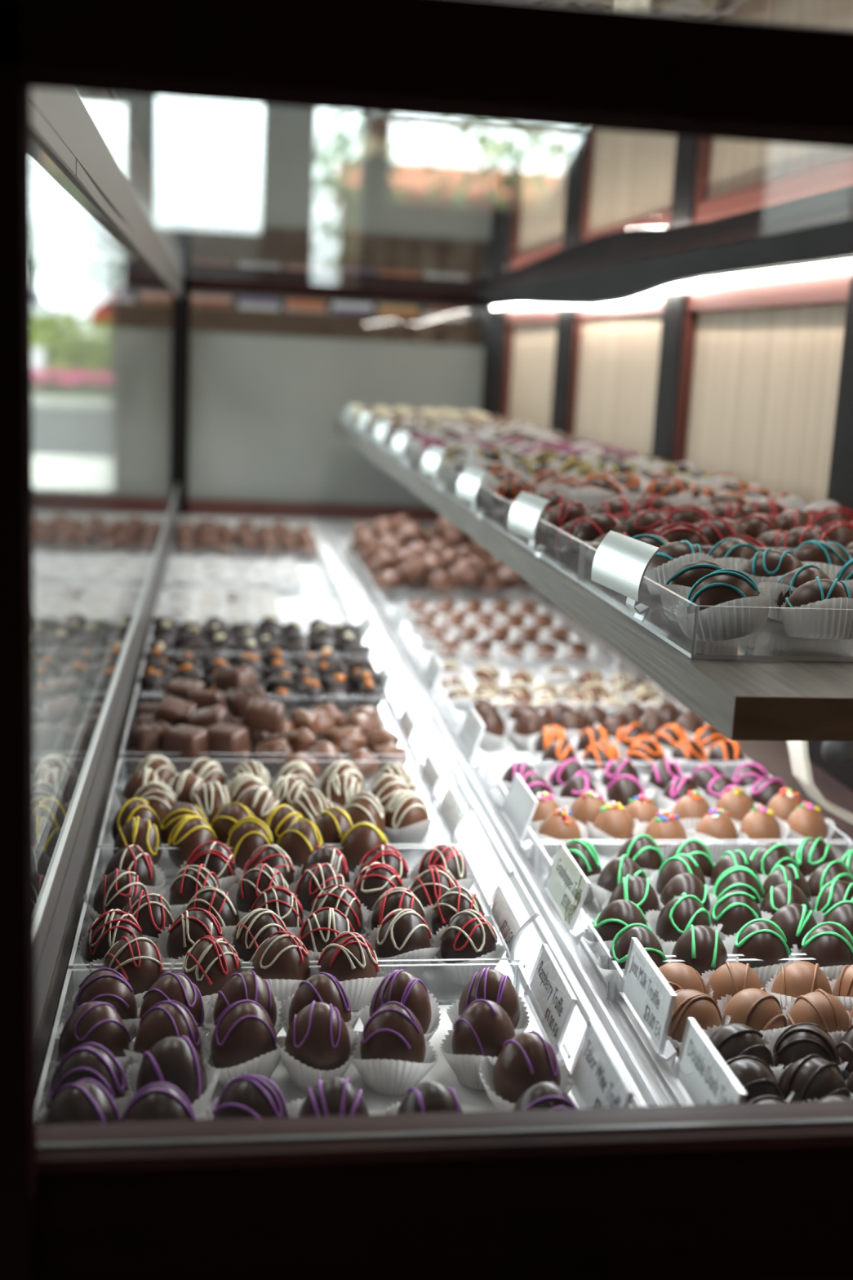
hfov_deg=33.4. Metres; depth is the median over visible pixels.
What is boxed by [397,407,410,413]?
oval
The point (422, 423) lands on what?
oval
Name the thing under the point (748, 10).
gift box
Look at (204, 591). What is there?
patty
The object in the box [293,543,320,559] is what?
bark piece
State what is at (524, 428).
paper cup
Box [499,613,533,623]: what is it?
paper cup
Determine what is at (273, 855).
truffle
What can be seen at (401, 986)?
truffle
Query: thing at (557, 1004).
price tag
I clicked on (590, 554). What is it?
oval
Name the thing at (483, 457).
oval
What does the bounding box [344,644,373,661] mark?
cluster
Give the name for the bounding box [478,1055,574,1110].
paper cup
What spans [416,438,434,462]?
oval
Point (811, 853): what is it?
truffle
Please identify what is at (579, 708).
nut piece
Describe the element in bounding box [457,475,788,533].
tray
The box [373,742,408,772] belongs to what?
cluster
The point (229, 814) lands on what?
truffle
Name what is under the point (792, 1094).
paper cup
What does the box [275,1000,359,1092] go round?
truffle
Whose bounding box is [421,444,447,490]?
price tag
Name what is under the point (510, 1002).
paper cup
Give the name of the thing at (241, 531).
bark piece
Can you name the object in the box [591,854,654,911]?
truffle
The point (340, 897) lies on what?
truffle
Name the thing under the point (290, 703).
cluster
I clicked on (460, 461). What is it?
oval
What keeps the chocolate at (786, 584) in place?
on the tray at (692, 655)
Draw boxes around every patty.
[157,611,190,622]
[158,606,193,616]
[159,600,191,610]
[160,597,194,605]
[161,591,193,600]
[163,586,195,595]
[164,579,195,589]
[165,573,195,582]
[166,569,195,577]
[168,563,197,570]
[168,565,195,573]
[169,558,196,565]
[170,555,197,562]
[175,619,186,625]
[185,613,222,622]
[187,604,222,612]
[187,606,221,617]
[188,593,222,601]
[188,596,219,606]
[190,586,221,596]
[191,571,222,578]
[191,617,206,628]
[192,574,221,582]
[192,579,222,591]
[193,566,222,574]
[194,555,223,563]
[194,564,223,570]
[195,560,222,566]
[215,588,248,597]
[215,602,251,612]
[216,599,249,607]
[216,607,250,617]
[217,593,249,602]
[218,557,248,564]
[218,573,249,579]
[219,564,248,571]
[219,613,251,623]
[220,581,251,591]
[221,560,247,567]
[221,567,248,575]
[222,575,249,583]
[226,620,252,627]
[244,558,272,564]
[244,594,277,602]
[244,598,277,607]
[244,604,279,613]
[245,560,271,568]
[245,565,275,572]
[245,573,276,580]
[246,581,279,591]
[246,588,275,598]
[246,614,282,622]
[247,568,275,575]
[247,576,275,583]
[248,608,279,617]
[252,619,262,626]
[270,558,297,564]
[270,562,298,568]
[271,564,299,572]
[271,568,301,577]
[273,573,302,581]
[275,577,304,585]
[275,581,304,594]
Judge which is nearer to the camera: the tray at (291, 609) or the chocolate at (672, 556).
the chocolate at (672, 556)
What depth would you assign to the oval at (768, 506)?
1.18 m
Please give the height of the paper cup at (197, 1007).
0.023 m
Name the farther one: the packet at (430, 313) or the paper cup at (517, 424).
the packet at (430, 313)
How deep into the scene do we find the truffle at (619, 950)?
0.79 m
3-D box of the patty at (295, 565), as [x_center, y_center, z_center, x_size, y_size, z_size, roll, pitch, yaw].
[-0.222,-0.113,2.225,0.045,0.014,0.044,0,12,-13]
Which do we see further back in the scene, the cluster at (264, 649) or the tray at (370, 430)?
the tray at (370, 430)
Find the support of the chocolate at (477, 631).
on the tray at (411, 645)
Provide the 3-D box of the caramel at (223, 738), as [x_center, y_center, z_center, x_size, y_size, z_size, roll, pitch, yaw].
[-0.165,0.081,1.167,0.033,0.023,0.028,8,12,23]
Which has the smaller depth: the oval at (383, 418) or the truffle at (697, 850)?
the truffle at (697, 850)
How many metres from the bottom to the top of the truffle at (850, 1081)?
0.034 m
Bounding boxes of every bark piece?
[173,521,195,532]
[173,528,195,545]
[173,537,199,555]
[193,523,198,538]
[195,524,217,537]
[195,533,217,551]
[195,540,213,553]
[196,519,216,529]
[211,541,236,557]
[213,522,233,533]
[215,530,237,544]
[231,540,236,547]
[232,526,253,542]
[235,520,254,533]
[237,533,257,552]
[238,535,258,553]
[254,524,275,535]
[257,530,279,546]
[257,540,277,558]
[271,519,289,531]
[275,528,295,541]
[275,542,294,555]
[276,535,299,552]
[292,524,312,537]
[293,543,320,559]
[294,533,316,546]
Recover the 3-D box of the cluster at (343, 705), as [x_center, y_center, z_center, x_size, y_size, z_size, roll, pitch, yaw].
[-0.086,0.059,1.374,0.031,0.024,0.028,-2,12,-24]
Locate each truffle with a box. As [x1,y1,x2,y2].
[36,1078,119,1124]
[43,1042,133,1117]
[53,1000,134,1073]
[62,967,141,1041]
[78,908,142,968]
[83,868,157,922]
[88,933,175,1007]
[93,844,165,893]
[111,797,160,840]
[113,816,162,864]
[115,767,168,805]
[120,1081,204,1121]
[121,889,177,947]
[123,1000,211,1065]
[124,1035,219,1115]
[133,781,177,824]
[133,972,213,1035]
[135,755,176,786]
[155,907,235,959]
[160,802,207,850]
[162,863,226,916]
[168,769,205,804]
[168,815,217,868]
[170,935,251,1009]
[175,885,242,937]
[177,840,239,891]
[188,757,229,787]
[191,780,233,827]
[200,1074,288,1119]
[201,1000,285,1088]
[203,970,287,1035]
[209,801,254,844]
[223,908,298,966]
[226,773,266,803]
[226,816,273,870]
[227,862,297,917]
[230,759,272,789]
[234,844,301,886]
[240,786,279,822]
[244,885,307,934]
[245,930,318,1005]
[264,804,303,845]
[269,760,320,790]
[270,774,307,807]
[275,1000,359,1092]
[276,818,324,867]
[278,972,359,1033]
[285,1076,378,1116]
[288,862,355,916]
[291,787,333,822]
[293,844,353,886]
[298,906,356,960]
[302,884,371,937]
[310,931,387,1011]
[314,806,353,850]
[317,760,368,794]
[323,772,364,809]
[339,821,387,872]
[342,791,386,833]
[346,862,403,913]
[348,1001,438,1095]
[351,844,413,888]
[357,968,440,1041]
[363,887,432,935]
[367,908,440,978]
[369,763,419,793]
[370,773,410,808]
[382,790,435,847]
[382,1081,462,1114]
[408,843,475,890]
[409,865,467,909]
[423,885,495,943]
[431,909,505,985]
[440,999,515,1090]
[446,967,529,1035]
[462,701,502,719]
[475,709,510,751]
[478,1030,574,1110]
[496,760,534,801]
[496,1081,577,1111]
[501,701,542,740]
[507,709,546,751]
[520,771,559,798]
[524,791,560,844]
[527,724,576,759]
[528,807,588,862]
[531,738,584,777]
[538,702,569,727]
[542,758,599,793]
[545,839,602,903]
[553,773,608,808]
[555,710,590,744]
[562,789,606,842]
[568,726,620,755]
[576,739,627,782]
[581,704,608,728]
[582,899,648,959]
[586,800,640,857]
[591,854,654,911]
[593,759,649,789]
[594,713,631,739]
[595,923,671,997]
[598,773,655,808]
[601,874,660,925]
[608,722,657,759]
[608,834,664,877]
[617,701,648,724]
[619,737,672,775]
[624,794,662,826]
[632,810,697,861]
[638,711,667,736]
[638,758,692,805]
[644,892,723,946]
[646,702,681,724]
[648,853,713,896]
[653,723,690,753]
[655,775,708,811]
[657,872,717,915]
[657,962,714,997]
[662,924,739,976]
[666,790,711,831]
[666,839,714,885]
[666,989,730,1057]
[668,738,712,773]
[673,711,708,737]
[685,764,724,791]
[685,807,748,863]
[689,724,727,748]
[700,773,749,807]
[701,960,771,1003]
[702,1022,784,1070]
[704,737,749,780]
[706,849,759,889]
[707,889,773,940]
[708,866,764,909]
[710,785,762,823]
[716,987,791,1044]
[722,918,800,988]
[724,1055,795,1103]
[733,762,773,787]
[736,805,790,858]
[743,777,786,806]
[746,1094,786,1103]
[750,842,799,881]
[757,880,818,921]
[760,863,815,910]
[764,960,835,1013]
[764,1022,848,1075]
[766,786,804,822]
[769,902,817,956]
[772,1053,852,1102]
[777,802,835,853]
[782,988,852,1037]
[790,921,852,981]
[791,836,836,878]
[801,1095,852,1102]
[805,860,852,902]
[812,878,852,923]
[816,900,852,936]
[829,1025,852,1079]
[831,964,852,1011]
[840,848,852,875]
[845,1071,852,1098]
[848,1007,852,1025]
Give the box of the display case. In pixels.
[0,0,852,1279]
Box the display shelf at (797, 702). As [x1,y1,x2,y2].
[333,421,852,823]
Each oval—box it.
[344,404,359,411]
[352,407,368,417]
[356,409,372,418]
[366,413,381,424]
[368,411,378,415]
[370,414,386,426]
[372,405,384,412]
[372,415,395,427]
[375,407,389,413]
[381,408,395,415]
[386,423,412,437]
[387,419,408,427]
[388,411,403,417]
[391,413,404,419]
[391,426,421,438]
[394,406,405,411]
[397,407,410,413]
[397,415,410,420]
[402,415,426,422]
[403,409,417,416]
[403,432,432,456]
[405,434,436,459]
[408,412,422,417]
[408,417,425,429]
[416,437,454,462]
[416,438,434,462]
[417,408,431,413]
[417,418,446,429]
[418,422,448,431]
[419,413,429,417]
[421,426,455,436]
[422,409,435,415]
[422,444,462,457]
[424,415,438,421]
[430,411,444,417]
[431,426,454,436]
[431,429,467,438]
[437,408,449,413]
[437,413,453,421]
[437,446,475,477]
[438,415,457,425]
[438,451,467,481]
[442,432,474,441]
[444,409,456,414]
[444,417,464,427]
[448,419,469,429]
[450,411,464,417]
[453,422,479,433]
[453,435,481,443]
[453,436,481,452]
[453,454,466,483]
[457,413,471,419]
[463,427,479,435]
[464,409,475,415]
[464,416,478,422]
[465,447,515,469]
[469,438,511,451]
[470,411,482,416]
[471,417,488,423]
[471,428,482,437]
[471,462,521,494]
[475,419,489,426]
[476,413,491,419]
[477,427,503,440]
[479,422,494,428]
[480,445,508,450]
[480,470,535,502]
[486,422,514,430]
[487,416,501,422]
[488,434,510,444]
[493,476,537,507]
[495,417,509,422]
[497,425,516,432]
[497,448,522,454]
[498,437,523,448]
[499,452,539,465]
[502,429,522,437]
[503,440,533,452]
[505,420,515,424]
[507,431,536,438]
[509,491,536,512]
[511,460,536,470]
[512,421,530,430]
[513,444,535,453]
[513,465,559,481]
[517,423,539,432]
[518,434,542,442]
[522,447,546,458]
[525,435,551,446]
[527,426,551,435]
[528,449,564,468]
[528,469,564,494]
[534,440,558,448]
[536,490,568,507]
[536,506,556,540]
[537,430,561,436]
[537,476,580,493]
[542,433,567,440]
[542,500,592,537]
[545,442,577,451]
[546,454,578,471]
[552,481,582,500]
[554,436,574,442]
[555,447,575,454]
[555,516,586,555]
[558,458,591,477]
[567,437,595,445]
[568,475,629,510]
[569,446,601,458]
[570,466,611,481]
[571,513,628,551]
[574,439,601,448]
[580,452,611,466]
[582,471,617,481]
[585,532,629,564]
[587,443,615,453]
[590,504,599,515]
[592,457,631,471]
[594,497,640,515]
[604,448,626,457]
[605,461,639,475]
[608,473,639,486]
[612,512,632,524]
[616,468,652,477]
[617,452,638,461]
[623,509,673,537]
[625,480,641,502]
[628,455,654,468]
[633,493,675,511]
[635,471,688,481]
[640,458,671,472]
[640,479,693,507]
[644,525,666,534]
[656,522,711,554]
[659,509,671,516]
[662,461,697,475]
[666,476,702,489]
[666,505,713,524]
[672,470,711,482]
[684,484,724,507]
[693,520,703,527]
[697,517,747,549]
[698,472,738,488]
[699,492,749,509]
[702,506,712,511]
[708,501,749,520]
[708,537,758,569]
[717,480,759,494]
[725,535,767,551]
[737,513,782,538]
[738,486,773,504]
[745,498,786,515]
[755,529,784,550]
[767,492,806,511]
[776,507,816,533]
[776,526,830,553]
[805,509,820,519]
[808,524,822,530]
[813,506,852,527]
[819,520,852,547]
[844,542,852,558]
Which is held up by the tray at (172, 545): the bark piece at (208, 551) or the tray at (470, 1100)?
the bark piece at (208, 551)
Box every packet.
[191,293,231,308]
[238,296,279,311]
[284,298,326,313]
[331,302,373,316]
[377,304,418,319]
[423,306,464,321]
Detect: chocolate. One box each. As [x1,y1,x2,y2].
[402,598,435,607]
[403,604,431,620]
[406,617,440,634]
[410,610,444,622]
[415,631,453,648]
[420,624,456,635]
[426,604,459,620]
[430,599,462,608]
[431,639,469,652]
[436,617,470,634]
[441,611,475,622]
[448,631,484,644]
[451,625,486,637]
[456,605,488,621]
[457,600,490,609]
[464,640,501,652]
[466,618,500,630]
[470,612,503,622]
[471,664,501,679]
[480,632,515,650]
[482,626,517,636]
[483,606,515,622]
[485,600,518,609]
[496,619,529,635]
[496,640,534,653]
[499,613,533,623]
[502,680,529,696]
[506,689,533,703]
[508,668,534,684]
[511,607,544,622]
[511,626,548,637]
[511,633,546,651]
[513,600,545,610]
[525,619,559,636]
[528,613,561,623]
[528,641,564,653]
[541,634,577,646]
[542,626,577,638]
[557,684,585,700]
[559,649,595,668]
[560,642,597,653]
[567,690,596,704]
[577,668,604,684]
[582,682,609,699]
[595,691,622,704]
[608,672,635,687]
[631,533,670,583]
[635,682,662,694]
[644,540,715,595]
[658,560,737,621]
[673,568,771,641]
[734,547,803,585]
[759,564,830,622]
[780,576,852,639]
[792,540,852,577]
[830,558,852,590]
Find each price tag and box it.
[343,405,356,431]
[355,613,375,644]
[356,412,371,441]
[373,421,391,454]
[377,655,400,702]
[389,601,406,645]
[391,430,412,467]
[398,697,426,759]
[420,742,453,815]
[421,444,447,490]
[422,650,444,706]
[438,779,475,852]
[456,465,488,519]
[457,705,485,773]
[488,871,540,973]
[501,772,538,857]
[507,491,551,559]
[524,942,577,1066]
[543,843,591,945]
[567,1018,634,1108]
[591,530,661,622]
[619,937,677,1070]
[673,1017,746,1105]
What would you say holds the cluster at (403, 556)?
in the tray at (357, 566)
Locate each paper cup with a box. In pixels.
[36,1108,48,1124]
[43,1075,133,1117]
[53,1033,134,1073]
[62,991,141,1041]
[78,933,90,968]
[83,889,157,922]
[88,956,175,1007]
[93,862,165,893]
[115,785,168,805]
[120,1113,204,1119]
[123,1023,211,1065]
[124,1060,219,1115]
[133,996,213,1035]
[142,910,177,947]
[155,924,235,958]
[162,885,226,916]
[169,751,209,773]
[175,903,242,937]
[177,861,239,891]
[200,1097,217,1119]
[203,996,287,1035]
[223,930,298,966]
[227,881,297,917]
[234,865,301,882]
[244,910,307,934]
[245,958,318,1005]
[278,993,359,1033]
[285,1097,378,1116]
[288,882,355,916]
[293,864,353,886]
[302,903,371,937]
[307,928,356,960]
[330,790,364,809]
[346,881,373,913]
[351,863,413,888]
[363,910,432,935]
[369,778,419,793]
[371,414,376,426]
[382,1101,400,1114]
[402,417,413,422]
[408,422,417,429]
[408,860,475,890]
[416,439,423,462]
[421,429,455,436]
[423,904,495,943]
[427,647,464,664]
[431,426,441,436]
[431,432,467,438]
[435,675,473,694]
[438,419,451,425]
[438,457,454,481]
[439,662,468,678]
[441,687,475,708]
[444,420,455,427]
[446,992,529,1035]
[448,422,457,429]
[453,423,469,433]
[453,440,478,452]
[459,648,498,666]
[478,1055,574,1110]
[488,435,503,444]
[490,697,518,716]
[493,648,532,666]
[496,778,511,801]
[496,1106,513,1111]
[498,440,514,448]
[501,713,542,740]
[507,719,541,751]
[512,421,520,430]
[517,426,537,432]
[524,820,543,844]
[526,648,563,667]
[526,683,561,696]
[527,429,538,435]
[528,453,564,462]
[528,474,556,494]
[531,751,584,777]
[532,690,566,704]
[534,440,542,447]
[537,430,553,436]
[537,483,566,493]
[537,665,577,684]
[542,435,561,440]
[552,484,573,500]
[553,785,608,808]
[555,451,568,454]
[558,460,579,477]
[562,804,593,842]
[564,727,590,744]
[570,471,611,481]
[574,442,601,448]
[579,447,601,458]
[580,453,600,466]
[582,476,616,481]
[582,919,613,959]
[586,818,640,857]
[587,443,604,453]
[591,876,654,911]
[593,768,649,789]
[598,786,655,808]
[601,898,660,925]
[605,462,615,472]
[608,735,657,759]
[608,852,656,877]
[619,750,672,775]
[627,493,639,502]
[638,773,692,805]
[644,909,723,946]
[648,870,713,896]
[655,787,708,811]
[657,892,717,915]
[658,737,690,753]
[662,940,739,963]
[666,802,701,831]
[666,858,710,885]
[666,1012,730,1050]
[668,753,712,773]
[672,472,698,482]
[679,461,697,471]
[684,722,708,737]
[688,480,702,486]
[700,791,749,807]
[701,968,771,994]
[702,976,714,997]
[707,911,773,940]
[710,802,762,823]
[714,557,749,569]
[734,561,783,585]
[736,822,790,858]
[742,493,773,504]
[743,785,752,796]
[757,873,768,881]
[759,581,797,622]
[760,879,815,910]
[772,1067,852,1099]
[774,495,806,511]
[777,817,835,853]
[780,596,852,639]
[785,1090,795,1102]
[790,944,851,981]
[800,555,852,577]
[801,1097,818,1102]
[802,498,839,512]
[805,873,817,902]
[812,907,824,923]
[830,569,852,590]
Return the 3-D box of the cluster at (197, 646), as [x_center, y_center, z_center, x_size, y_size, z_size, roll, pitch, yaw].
[-0.252,0.011,1.539,0.036,0.022,0.025,0,12,-12]
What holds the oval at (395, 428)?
on the tray at (388, 442)
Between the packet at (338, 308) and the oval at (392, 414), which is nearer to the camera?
the oval at (392, 414)
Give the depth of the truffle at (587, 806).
1.04 m
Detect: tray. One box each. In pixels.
[35,962,571,1121]
[68,847,519,1004]
[97,759,464,880]
[120,695,420,784]
[134,652,392,722]
[145,617,372,661]
[153,578,355,635]
[163,548,336,598]
[170,522,320,564]
[338,408,350,429]
[344,539,535,604]
[350,414,363,437]
[362,422,378,448]
[376,590,617,676]
[378,433,417,462]
[398,444,442,479]
[415,653,679,726]
[423,462,531,501]
[447,702,753,789]
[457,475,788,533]
[484,761,852,875]
[505,502,787,582]
[534,842,852,999]
[578,542,852,662]
[608,957,814,1105]
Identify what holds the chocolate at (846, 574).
on the tray at (692, 655)
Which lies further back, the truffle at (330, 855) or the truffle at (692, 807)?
the truffle at (692, 807)
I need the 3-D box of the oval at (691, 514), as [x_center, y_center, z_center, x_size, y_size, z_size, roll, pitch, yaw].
[0.204,-0.090,1.101,0.042,0.028,0.030,2,11,-3]
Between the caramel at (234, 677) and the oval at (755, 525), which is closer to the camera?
the oval at (755, 525)
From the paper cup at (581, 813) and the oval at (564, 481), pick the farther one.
the oval at (564, 481)
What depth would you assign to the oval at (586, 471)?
1.47 m
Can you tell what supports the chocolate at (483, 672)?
on the tray at (503, 680)
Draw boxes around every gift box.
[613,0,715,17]
[713,0,771,22]
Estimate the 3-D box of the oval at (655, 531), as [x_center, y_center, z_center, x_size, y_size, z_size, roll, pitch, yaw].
[0.170,-0.067,1.019,0.040,0.029,0.031,-8,16,-43]
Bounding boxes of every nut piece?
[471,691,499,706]
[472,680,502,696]
[530,697,555,712]
[564,697,589,715]
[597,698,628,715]
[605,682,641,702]
[624,689,663,707]
[644,698,667,712]
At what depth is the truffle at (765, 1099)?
0.62 m
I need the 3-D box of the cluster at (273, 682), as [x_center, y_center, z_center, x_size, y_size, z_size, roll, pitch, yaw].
[-0.146,0.046,1.397,0.032,0.021,0.028,1,12,-8]
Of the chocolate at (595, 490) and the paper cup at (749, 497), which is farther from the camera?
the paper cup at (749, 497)
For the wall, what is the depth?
5.87 m
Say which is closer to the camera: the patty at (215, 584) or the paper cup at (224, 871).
the paper cup at (224, 871)
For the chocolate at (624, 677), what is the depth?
1.53 m
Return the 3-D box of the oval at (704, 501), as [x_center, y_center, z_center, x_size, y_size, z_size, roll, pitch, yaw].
[0.263,-0.113,1.246,0.052,0.033,0.043,13,15,41]
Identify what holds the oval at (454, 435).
on the tray at (388, 442)
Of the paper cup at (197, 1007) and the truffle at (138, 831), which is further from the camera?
the truffle at (138, 831)
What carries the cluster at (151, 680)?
on the tray at (387, 705)
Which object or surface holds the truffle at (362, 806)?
on the tray at (106, 830)
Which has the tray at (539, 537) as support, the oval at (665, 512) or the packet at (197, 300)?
the oval at (665, 512)
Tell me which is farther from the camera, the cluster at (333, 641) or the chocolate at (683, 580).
the cluster at (333, 641)
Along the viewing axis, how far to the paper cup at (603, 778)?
1.14 m
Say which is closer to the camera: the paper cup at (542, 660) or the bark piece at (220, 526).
the paper cup at (542, 660)
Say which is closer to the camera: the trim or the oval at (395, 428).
the oval at (395, 428)
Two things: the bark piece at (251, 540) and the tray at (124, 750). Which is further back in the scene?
the bark piece at (251, 540)
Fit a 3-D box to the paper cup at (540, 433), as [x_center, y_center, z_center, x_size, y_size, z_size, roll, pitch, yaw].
[0.192,-0.299,2.148,0.052,0.026,0.043,9,1,5]
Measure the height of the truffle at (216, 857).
0.040 m
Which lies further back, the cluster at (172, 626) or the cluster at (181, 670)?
the cluster at (172, 626)
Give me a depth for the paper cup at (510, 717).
1.31 m
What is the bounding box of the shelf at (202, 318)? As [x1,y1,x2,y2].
[190,306,482,345]
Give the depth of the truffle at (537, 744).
1.23 m
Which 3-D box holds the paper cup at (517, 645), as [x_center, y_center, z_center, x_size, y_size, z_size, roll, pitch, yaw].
[0.104,0.010,1.680,0.045,0.019,0.042,-1,12,-20]
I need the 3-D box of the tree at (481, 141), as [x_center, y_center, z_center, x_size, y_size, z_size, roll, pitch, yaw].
[2.082,-9.729,33.212,4.464,8.532,4.354,1,12,-8]
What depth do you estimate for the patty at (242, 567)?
2.19 m
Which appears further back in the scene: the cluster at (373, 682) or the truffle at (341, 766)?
the cluster at (373, 682)
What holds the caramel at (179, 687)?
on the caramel
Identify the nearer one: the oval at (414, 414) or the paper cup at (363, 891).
the paper cup at (363, 891)
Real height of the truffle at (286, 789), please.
0.040 m
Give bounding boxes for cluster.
[133,688,164,705]
[138,667,165,689]
[142,662,179,675]
[143,646,170,664]
[148,634,174,650]
[151,620,177,640]
[151,636,178,655]
[151,642,175,663]
[152,615,179,628]
[152,625,176,632]
[154,671,177,687]
[157,658,168,663]
[169,655,204,671]
[174,626,208,646]
[176,621,203,635]
[177,618,206,636]
[177,640,210,660]
[177,666,200,678]
[179,651,191,657]
[180,663,204,683]
[200,648,235,666]
[201,661,227,675]
[202,649,227,666]
[203,624,217,640]
[204,616,227,631]
[204,658,231,676]
[204,670,218,689]
[205,634,238,651]
[209,626,231,639]
[226,622,254,633]
[231,631,255,643]
[231,641,242,661]
[231,654,265,674]
[235,640,259,658]
[241,653,262,675]
[244,622,258,634]
[244,629,259,644]
[253,668,264,684]
[254,672,262,683]
[256,629,266,637]
[256,637,287,650]
[257,614,284,631]
[257,646,271,668]
[257,682,266,690]
[259,627,282,640]
[259,635,284,652]
[261,648,291,667]
[261,658,296,679]
[262,675,294,694]
[266,688,297,711]
[272,671,289,677]
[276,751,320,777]
[280,619,302,635]
[280,720,297,733]
[282,632,309,644]
[284,634,309,652]
[284,727,319,753]
[285,640,309,659]
[287,708,321,736]
[288,669,318,687]
[290,659,294,667]
[292,677,311,707]
[293,653,318,673]
[293,680,323,706]
[306,629,317,636]
[306,740,341,775]
[307,617,332,630]
[308,637,337,653]
[309,624,337,639]
[309,708,335,738]
[311,702,345,722]
[312,647,332,660]
[315,649,346,669]
[315,662,332,677]
[316,674,349,697]
[321,674,352,697]
[321,689,353,712]
[324,662,351,685]
[324,726,366,756]
[327,638,337,648]
[330,622,343,630]
[333,622,358,635]
[334,634,357,652]
[335,713,373,735]
[336,631,360,648]
[338,644,354,660]
[341,748,380,780]
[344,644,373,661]
[344,657,359,675]
[346,706,382,728]
[348,547,358,556]
[348,668,359,691]
[349,669,378,691]
[350,531,378,552]
[351,521,373,540]
[351,657,375,675]
[354,679,384,708]
[355,680,377,694]
[356,546,369,571]
[360,542,391,563]
[364,728,399,753]
[366,558,377,577]
[370,570,404,597]
[372,517,398,537]
[373,551,399,573]
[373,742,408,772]
[377,535,407,546]
[382,536,405,553]
[391,549,418,568]
[393,515,414,530]
[393,529,413,550]
[398,565,426,592]
[400,522,428,543]
[400,559,435,583]
[406,541,435,559]
[422,551,447,573]
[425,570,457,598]
[426,528,446,544]
[430,537,455,554]
[437,516,453,533]
[444,524,467,547]
[444,547,471,571]
[446,565,471,591]
[455,559,484,587]
[458,543,481,559]
[466,538,476,545]
[468,555,495,573]
[472,573,504,597]
[475,542,494,558]
[482,555,492,560]
[492,556,506,570]
[494,567,518,590]
[498,565,525,586]
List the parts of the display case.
post, sill, glass, rail, sill trim, sill, post, rail, rail, panel, rail, rail, glass, divider rail, divider rail, post, post, sliding door, post, post, sliding door, rail, post, post, sliding door, post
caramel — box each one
[125,747,168,773]
[126,720,171,754]
[134,700,159,720]
[134,713,153,723]
[151,693,195,727]
[161,724,208,759]
[164,677,204,700]
[185,688,225,710]
[187,704,232,728]
[205,722,249,757]
[209,745,253,774]
[213,665,257,693]
[225,684,266,718]
[230,715,251,737]
[242,696,284,733]
[250,718,286,742]
[251,729,288,751]
[251,738,288,766]
[253,742,292,775]
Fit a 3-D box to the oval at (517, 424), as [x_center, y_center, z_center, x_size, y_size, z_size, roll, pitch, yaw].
[0.163,-0.338,2.317,0.046,0.035,0.049,4,11,3]
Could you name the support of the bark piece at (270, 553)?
on the tray at (172, 545)
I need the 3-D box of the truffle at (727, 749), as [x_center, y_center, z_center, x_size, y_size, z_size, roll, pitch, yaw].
[0.256,0.102,1.220,0.045,0.036,0.041,13,15,42]
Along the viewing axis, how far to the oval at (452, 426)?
2.23 m
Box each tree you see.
[315,109,408,159]
[425,124,581,168]
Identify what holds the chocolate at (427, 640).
on the tray at (411, 645)
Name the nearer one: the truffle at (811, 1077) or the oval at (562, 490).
the truffle at (811, 1077)
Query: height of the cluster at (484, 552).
0.036 m
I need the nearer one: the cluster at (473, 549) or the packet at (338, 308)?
the cluster at (473, 549)
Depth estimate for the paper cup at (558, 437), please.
2.07 m
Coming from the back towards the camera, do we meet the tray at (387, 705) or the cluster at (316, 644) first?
the cluster at (316, 644)
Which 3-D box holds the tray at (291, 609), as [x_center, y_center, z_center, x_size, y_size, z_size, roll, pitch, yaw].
[-0.227,-0.042,1.859,0.242,0.025,0.285,1,12,-8]
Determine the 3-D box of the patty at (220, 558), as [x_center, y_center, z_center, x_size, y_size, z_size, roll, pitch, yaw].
[-0.306,-0.123,2.251,0.046,0.014,0.044,4,11,7]
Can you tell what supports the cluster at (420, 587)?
in the tray at (357, 566)
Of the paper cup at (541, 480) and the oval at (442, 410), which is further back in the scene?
the oval at (442, 410)
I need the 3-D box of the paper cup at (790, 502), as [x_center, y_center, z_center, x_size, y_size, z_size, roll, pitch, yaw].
[0.314,-0.112,1.260,0.055,0.026,0.041,-1,-1,-34]
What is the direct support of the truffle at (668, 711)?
on the tray at (508, 752)
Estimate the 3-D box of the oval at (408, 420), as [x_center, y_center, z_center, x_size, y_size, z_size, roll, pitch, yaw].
[-0.016,-0.354,2.361,0.055,0.036,0.042,8,12,23]
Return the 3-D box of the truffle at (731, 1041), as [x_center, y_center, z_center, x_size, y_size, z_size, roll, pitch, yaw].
[0.151,0.204,0.694,0.042,0.034,0.046,-6,14,-36]
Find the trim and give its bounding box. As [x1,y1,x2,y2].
[391,114,608,136]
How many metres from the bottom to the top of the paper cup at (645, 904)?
0.023 m
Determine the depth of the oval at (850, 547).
1.00 m
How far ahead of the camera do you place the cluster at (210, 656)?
1.49 m
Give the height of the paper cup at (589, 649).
0.019 m
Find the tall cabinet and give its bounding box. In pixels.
[767,142,852,176]
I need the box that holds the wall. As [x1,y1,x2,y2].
[75,0,805,322]
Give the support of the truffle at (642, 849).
on the tray at (589, 911)
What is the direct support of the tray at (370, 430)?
on the display shelf at (797, 702)
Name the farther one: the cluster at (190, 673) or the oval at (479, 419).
the oval at (479, 419)
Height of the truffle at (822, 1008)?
0.035 m

